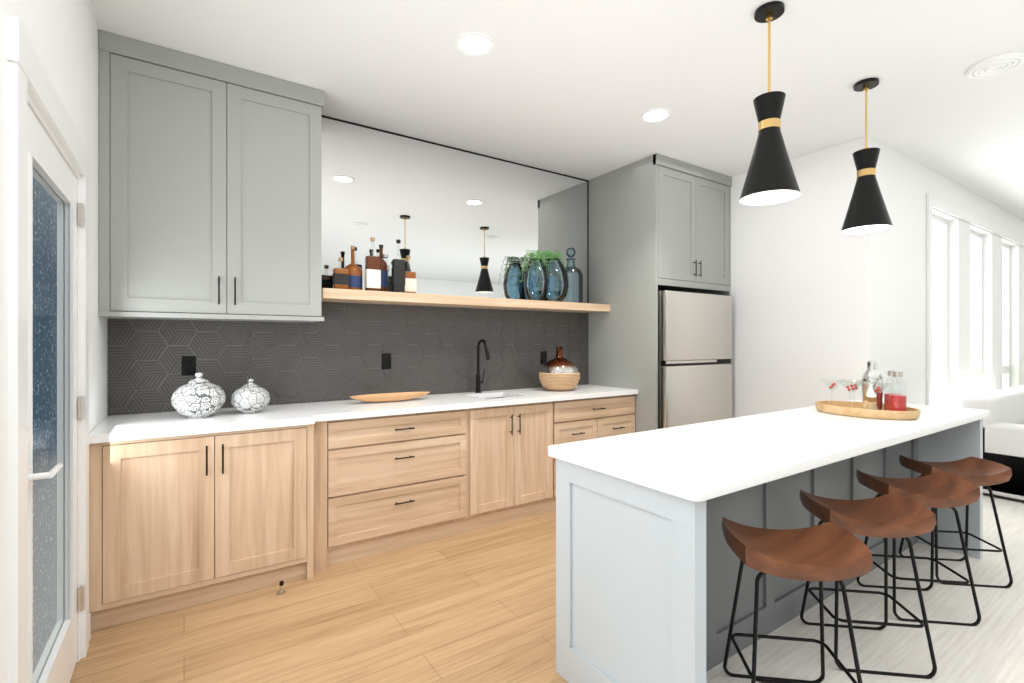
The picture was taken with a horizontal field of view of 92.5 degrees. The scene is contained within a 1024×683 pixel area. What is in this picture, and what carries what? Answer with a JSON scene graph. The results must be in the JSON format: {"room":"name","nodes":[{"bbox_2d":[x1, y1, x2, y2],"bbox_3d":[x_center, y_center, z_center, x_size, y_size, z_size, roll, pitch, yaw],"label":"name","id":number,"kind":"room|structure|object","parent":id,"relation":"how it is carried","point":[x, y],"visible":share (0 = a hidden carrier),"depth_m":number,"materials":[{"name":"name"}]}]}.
{"room":"kitchen","nodes":[
{"label":"kitchen","id":0,"kind":"room"},
{"bbox_2d":[0,0,106,682],"bbox_3d":[-0.157,-0.129,-0.557,0.150,2.937,8.000,0,0,-34],"label":"wall","id":1,"kind":"structure","parent":0,"point":[63,35],"depth_m":1.79,"materials":[{"name":"white paint"}]},
{"bbox_2d":[7,14,90,682],"bbox_3d":[-1.618,0.265,1.648,0.172,2.150,1.130,0,0,-34],"label":"door frame","id":2,"kind":"structure","parent":1,"relation":"attached to","point":[30,84],"depth_m":1.27,"materials":[{"name":"white wood"}]},
{"bbox_2d":[27,104,83,682],"bbox_3d":[-1.570,0.328,1.698,0.108,2.008,0.912,0,0,-34],"label":"door leaf","id":3,"kind":"structure","parent":1,"relation":"in","point":[50,171],"depth_m":1.93,"materials":[{"name":"white wood"}]},
{"bbox_2d":[99,30,323,322],"bbox_3d":[-1.746,-0.863,2.952,1.105,1.465,0.376,0,0,-34],"label":"upper cabinet","id":4,"kind":"object","parent":1,"relation":"attached to","point":[209,190],"visible":1,"depth_m":2.78,"materials":[{"name":"grey paint"}]},
{"bbox_2d":[70,511,567,682],"bbox_3d":[2.587,1.389,4.797,10.665,0.100,2.450,0,0,-34],"label":"floor","id":5,"kind":"structure","parent":0,"point":[477,606],"depth_m":2.30,"materials":[{"name":"brown wood"}]},
{"bbox_2d":[89,424,308,630],"bbox_3d":[-1.732,0.902,2.777,0.935,0.876,0.683,0,0,-34],"label":"base cabinet","id":6,"kind":"object","parent":5,"relation":"on","point":[179,522],"depth_m":2.46,"materials":[{"name":"brown wood"}]},
{"bbox_2d":[89,384,637,443],"bbox_3d":[-0.578,0.537,3.533,3.692,0.225,0.709,0,0,-34],"label":"countertop","id":7,"kind":"structure","parent":6,"relation":"on","point":[113,428],"depth_m":2.97,"materials":[{"name":"white stone"}]},
{"bbox_2d":[171,372,225,417],"bbox_3d":[-1.756,0.298,2.752,0.260,0.250,0.260,0,0,-34],"label":"ceramic jar","id":8,"kind":"object","parent":7,"relation":"on","point":[199,396],"visible":1,"depth_m":2.67,"materials":[{"name":"white ceramic"}]},
{"bbox_2d":[230,379,269,413],"bbox_3d":[-1.557,0.323,2.922,0.210,0.202,0.210,0,0,-34],"label":"ceramic jar","id":9,"kind":"object","parent":7,"relation":"on","point":[250,397],"visible":1,"depth_m":2.85,"materials":[{"name":"white ceramic"}]},
{"bbox_2d":[350,392,429,401],"bbox_3d":[-0.851,0.398,3.467,0.590,0.052,0.159,0,0,-34],"label":"bowl","id":10,"kind":"object","parent":7,"relation":"on","point":[391,397],"visible":1,"depth_m":3.43,"materials":[{"name":"brown wood"}]},
{"bbox_2d":[475,339,489,392],"bbox_3d":[-0.223,0.202,4.019,0.092,0.443,0.204,0,0,-34],"label":"faucet","id":11,"kind":"object","parent":7,"relation":"on","point":[479,382],"visible":1,"depth_m":4.06,"materials":[{"name":"black metal"}]},
{"bbox_2d":[539,347,579,390],"bbox_3d":[0.413,0.234,4.276,0.358,0.379,0.358,0,0,-34],"label":"copper vase","id":12,"kind":"object","parent":7,"relation":"on","point":[558,372],"visible":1,"depth_m":4.15,"materials":[{"name":"brown glass"}]},
{"bbox_2d":[277,581,285,594],"bbox_3d":[-1.228,1.305,2.610,0.044,0.067,0.049,0,0,-34],"label":"doorstop","id":13,"kind":"object","parent":5,"relation":"on","point":[281,591],"visible":1,"depth_m":2.60,"materials":[{"name":"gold metal"}]},
{"bbox_2d":[309,394,634,578],"bbox_3d":[-0.197,0.902,3.803,2.757,0.876,0.683,0,0,-34],"label":"base cabinet","id":14,"kind":"object","parent":5,"relation":"on","point":[380,484],"depth_m":3.28,"materials":[{"name":"brown wood"}]},
{"bbox_2d":[588,153,731,432],"bbox_3d":[1.451,-0.128,4.804,1.092,2.935,0.872,0,0,-34],"label":"cabinet","id":15,"kind":"object","parent":5,"relation":"on","point":[658,222],"visible":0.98,"depth_m":4.44,"materials":[{"name":"grey paint"}]},
{"bbox_2d":[658,290,731,428],"bbox_3d":[1.472,0.452,4.764,0.960,1.775,0.845,0,0,-34],"label":"fridge","id":16,"kind":"object","parent":5,"relation":"on","point":[694,358],"visible":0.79,"depth_m":4.35,"materials":[{"name":"silver metal"}]},
{"bbox_2d":[556,419,982,682],"bbox_3d":[1.546,0.903,2.513,2.856,0.874,0.651,0,0,-34],"label":"kitchen island","id":17,"kind":"object","parent":5,"relation":"on","point":[647,564],"depth_m":1.88,"materials":[{"name":"grey paint"}]},
{"bbox_2d":[548,399,989,502],"bbox_3d":[1.546,0.444,2.513,2.916,0.040,0.711,0,0,-34],"label":"island countertop","id":18,"kind":"structure","parent":17,"relation":"on","point":[704,462],"depth_m":1.98,"materials":[{"name":"white stone"}]},
{"bbox_2d":[815,361,920,419],"bbox_3d":[2.057,0.268,2.861,0.361,0.312,0.516,0,0,-34],"label":"tray","id":19,"kind":"object","parent":18,"relation":"on","point":[873,406],"visible":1,"depth_m":2.80,"materials":[{"name":"brown wood"}]},
{"bbox_2d":[888,371,907,416],"bbox_3d":[2.127,0.287,2.703,0.080,0.245,0.079,0,0,-34],"label":"bottle","id":20,"kind":"object","parent":19,"relation":"on","point":[896,402],"depth_m":2.69,"materials":[{"name":"clear glass"}]},
{"bbox_2d":[107,301,586,415],"bbox_3d":[-0.369,-0.129,4.204,5.090,2.937,0.150,0,0,-34],"label":"wall","id":21,"kind":"structure","parent":0,"point":[233,407],"depth_m":2.81,"materials":[{"name":"white paint"}]},
{"bbox_2d":[108,302,587,415],"bbox_3d":[-0.780,0.072,3.834,3.692,0.705,0.008,0,0,-34],"label":"tile backsplash","id":22,"kind":"structure","parent":21,"relation":"attached to","point":[337,352],"depth_m":3.54,"materials":[{"name":"grey tile"}]},
{"bbox_2d":[181,356,195,375],"bbox_3d":[-1.988,0.149,3.015,0.074,0.120,0.008,0,0,-34],"label":"electrical outlet","id":23,"kind":"object","parent":22,"relation":"attached to","point":[188,365],"visible":0.92,"depth_m":3.01,"materials":[{"name":"black plastic"}]},
{"bbox_2d":[382,353,390,368],"bbox_3d":[-0.949,0.149,3.709,0.074,0.120,0.008,0,0,-34],"label":"electrical outlet","id":24,"kind":"object","parent":22,"relation":"attached to","point":[386,360],"visible":1,"depth_m":3.71,"materials":[{"name":"black plastic"}]},
{"bbox_2d":[540,351,546,363],"bbox_3d":[0.295,0.149,4.542,0.074,0.120,0.008,0,0,-34],"label":"electrical outlet","id":25,"kind":"object","parent":22,"relation":"attached to","point":[543,357],"visible":0.88,"depth_m":4.54,"materials":[{"name":"black plastic"}]},
{"bbox_2d":[321,115,588,302],"bbox_3d":[-0.323,-0.972,4.136,2.593,1.243,0.010,0,0,-34],"label":"mirror panel","id":26,"kind":"object","parent":21,"relation":"attached to","point":[458,222],"visible":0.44,"depth_m":3.98,"materials":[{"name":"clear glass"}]},
{"bbox_2d":[321,288,609,312],"bbox_3d":[-0.235,-0.314,4.014,2.585,0.066,0.310,0,0,-34],"label":"floating shelf","id":27,"kind":"object","parent":21,"relation":"attached to","point":[362,296],"visible":0.94,"depth_m":3.73,"materials":[{"name":"brown wood"}]},
{"bbox_2d":[332,257,348,288],"bbox_3d":[-1.162,-0.459,3.330,0.096,0.223,0.058,0,0,-34],"label":"bottle","id":28,"kind":"object","parent":27,"relation":"on","point":[340,278],"visible":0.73,"depth_m":3.31,"materials":[{"name":"brown glass"}]},
{"bbox_2d":[344,246,361,289],"bbox_3d":[-1.118,-0.510,3.444,0.129,0.325,0.127,0,0,-34],"label":"bottle","id":29,"kind":"object","parent":27,"relation":"on","point":[355,275],"visible":0.71,"depth_m":3.40,"materials":[{"name":"brown glass"}]},
{"bbox_2d":[365,237,380,290],"bbox_3d":[-0.978,-0.538,3.441,0.096,0.382,0.058,0,0,-34],"label":"bottle","id":30,"kind":"object","parent":27,"relation":"on","point":[372,274],"visible":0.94,"depth_m":3.42,"materials":[{"name":"brown"}]},
{"bbox_2d":[379,245,387,291],"bbox_3d":[-0.955,-0.527,3.577,0.096,0.359,0.095,0,0,-34],"label":"bottle","id":31,"kind":"object","parent":27,"relation":"on","point":[384,274],"visible":0.5,"depth_m":3.55,"materials":[{"name":"brown"}]},
{"bbox_2d":[383,254,389,290],"bbox_3d":[-0.947,-0.498,3.655,0.068,0.302,0.067,0,0,-34],"label":"bottle","id":32,"kind":"object","parent":27,"relation":"on","point":[385,256],"visible":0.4,"depth_m":3.65,"materials":[{"name":"clear glass"}]},
{"bbox_2d":[391,239,404,292],"bbox_3d":[-0.819,-0.541,3.536,0.085,0.387,0.052,0,0,-34],"label":"bottle","id":33,"kind":"object","parent":27,"relation":"on","point":[398,275],"visible":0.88,"depth_m":3.52,"materials":[{"name":"black glass"}]},
{"bbox_2d":[405,255,415,292],"bbox_3d":[-0.769,-0.493,3.641,0.101,0.291,0.061,0,0,-34],"label":"bottle","id":34,"kind":"object","parent":27,"relation":"on","point":[410,282],"visible":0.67,"depth_m":3.62,"materials":[{"name":"brown"}]},
{"bbox_2d":[520,250,548,300],"bbox_3d":[0.194,-0.577,4.285,0.322,0.446,0.223,0,0,-34],"label":"vase","id":35,"kind":"object","parent":27,"relation":"on","point":[538,260],"visible":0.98,"depth_m":4.25,"materials":[{"name":"blue glass"}]},
{"bbox_2d":[535,249,568,301],"bbox_3d":[0.360,-0.593,4.409,0.369,0.479,0.282,0,0,-34],"label":"vase","id":36,"kind":"object","parent":27,"relation":"on","point":[563,278],"visible":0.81,"depth_m":4.36,"materials":[{"name":"blue glass"}]},
{"bbox_2d":[559,248,582,302],"bbox_3d":[0.543,-0.608,4.531,0.224,0.520,0.224,0,0,-34],"label":"glass decanter","id":37,"kind":"object","parent":27,"relation":"on","point":[580,276],"visible":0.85,"depth_m":4.57,"materials":[{"name":"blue glass"}]},
{"bbox_2d":[90,0,1023,219],"bbox_3d":[4.213,-1.657,2.366,10.665,0.120,8.300,0,0,-34],"label":"ceiling","id":38,"kind":"structure","parent":0,"point":[575,88],"depth_m":2.89,"materials":[{"name":"white paint"}]},
{"bbox_2d":[455,32,494,56],"bbox_3d":[-0.200,-1.594,2.638,0.216,0.005,0.216,0,0,-34],"label":"recessed light","id":39,"kind":"object","parent":38,"relation":"in","point":[474,44],"visible":1,"depth_m":2.63,"materials":[{"name":"white plastic"}]},
{"bbox_2d":[640,108,671,122],"bbox_3d":[1.016,-1.594,3.464,0.216,0.005,0.216,0,0,-34],"label":"recessed light","id":40,"kind":"object","parent":38,"relation":"in","point":[655,115],"visible":1,"depth_m":3.46,"materials":[{"name":"white plastic"}]},
{"bbox_2d":[739,1,800,205],"bbox_3d":[1.239,-1.143,2.362,0.264,0.905,0.264,0,0,-34],"label":"pendant light","id":41,"kind":"object","parent":38,"relation":"hanging from","point":[770,179],"visible":1,"depth_m":2.31,"materials":[{"name":"black metal"}]},
{"bbox_2d":[841,78,892,233],"bbox_3d":[2.188,-1.143,3.029,0.264,0.905,0.264,0,0,-34],"label":"pendant light","id":42,"kind":"object","parent":38,"relation":"hanging from","point":[867,211],"visible":1,"depth_m":2.98,"materials":[{"name":"black metal"}]},
{"bbox_2d":[965,52,1023,78],"bbox_3d":[2.791,-1.587,2.831,0.260,0.019,0.260,0,0,-34],"label":"ceiling vent","id":43,"kind":"object","parent":38,"relation":"in","point":[996,65],"visible":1,"depth_m":2.81,"materials":[{"name":"white plastic"}]},
{"bbox_2d":[731,136,876,417],"bbox_3d":[2.282,-0.129,4.683,0.150,2.937,2.000,0,0,-34],"label":"wall","id":44,"kind":"structure","parent":0,"point":[804,291],"depth_m":4.21,"materials":[{"name":"white paint"}]},
{"bbox_2d":[706,493,1023,682],"bbox_3d":[4.894,1.387,1.348,10.665,0.104,5.850,0,0,-34],"label":"floor","id":45,"kind":"structure","parent":0,"point":[989,648],"depth_m":2.27,"materials":[{"name":"beige wood"}]},
{"bbox_2d":[721,517,872,682],"bbox_3d":[1.004,1.014,1.772,0.436,0.651,0.344,0,0,8],"label":"stool","id":46,"kind":"object","parent":45,"relation":"on","point":[824,552],"visible":1,"depth_m":1.71,"materials":[{"name":"brown wood"}]},
{"bbox_2d":[799,489,936,678],"bbox_3d":[1.523,1.014,2.130,0.436,0.651,0.344,0,0,8],"label":"stool","id":47,"kind":"object","parent":45,"relation":"on","point":[890,515],"visible":0.83,"depth_m":2.04,"materials":[{"name":"brown wood"}]},
{"bbox_2d":[856,470,980,625],"bbox_3d":[2.041,1.014,2.489,0.436,0.651,0.344,0,0,8],"label":"stool","id":48,"kind":"object","parent":45,"relation":"on","point":[933,491],"visible":0.79,"depth_m":2.39,"materials":[{"name":"brown wood"}]},
{"bbox_2d":[899,455,1012,587],"bbox_3d":[2.551,1.014,2.842,0.436,0.651,0.344,0,0,8],"label":"stool","id":49,"kind":"object","parent":45,"relation":"on","point":[976,471],"visible":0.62,"depth_m":2.75,"materials":[{"name":"brown wood"}]},
{"bbox_2d":[959,385,1023,499],"bbox_3d":[5.125,0.912,4.587,2.180,0.845,0.920,0,0,-34],"label":"sofa","id":50,"kind":"object","parent":45,"relation":"on","point":[1003,433],"visible":0.67,"depth_m":4.18,"materials":[{"name":"white fabric"}]},
{"bbox_2d":[877,140,1023,407],"bbox_3d":[5.175,-0.129,5.505,5.575,2.937,0.150,0,0,-34],"label":"wall","id":51,"kind":"structure","parent":0,"point":[906,184],"depth_m":4.66,"materials":[{"name":"white paint"}]},
{"bbox_2d":[926,194,1023,406],"bbox_3d":[5.572,-0.131,5.745,4.350,2.440,0.152,0,0,-34],"label":"window frames","id":52,"kind":"structure","parent":51,"relation":"in","point":[941,375],"depth_m":5.07,"materials":[{"name":"white painted wood"}]},
{"label":"outside","id":53,"kind":"structure","parent":0,"visible":0},
{"bbox_2d":[33,177,56,672],"bbox_3d":[-1.617,0.329,1.649,0.001,2.017,0.888,0,0,-34],"label":"glass pane","id":54,"kind":"object","parent":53,"point":[38,241],"depth_m":1.80,"materials":[{"name":"glass"}]},
{"bbox_2d":[932,223,974,405],"bbox_3d":[5.303,-0.161,6.282,6.200,3.400,0.001,0,0,-34],"label":"windows","id":55,"kind":"structure","parent":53,"point":[935,325],"depth_m":6.52,"materials":[{"name":"white glass"}]},
{"bbox_3d":[6.479,-0.129,-1.021,10.665,2.937,0.150,0,0,-34],"label":"wall","id":56,"kind":"structure","parent":0,"visible":0},
{"bbox_2d":[89,613,90,640],"bbox_3d":[4.414,1.284,2.066,10.365,0.110,7.279,0,0,-34],"label":"baseboard","id":57,"kind":"structure","parent":56,"relation":"attached to","point":[89,626],"depth_m":2.20,"materials":[{"name":"white wood"}]}
]}

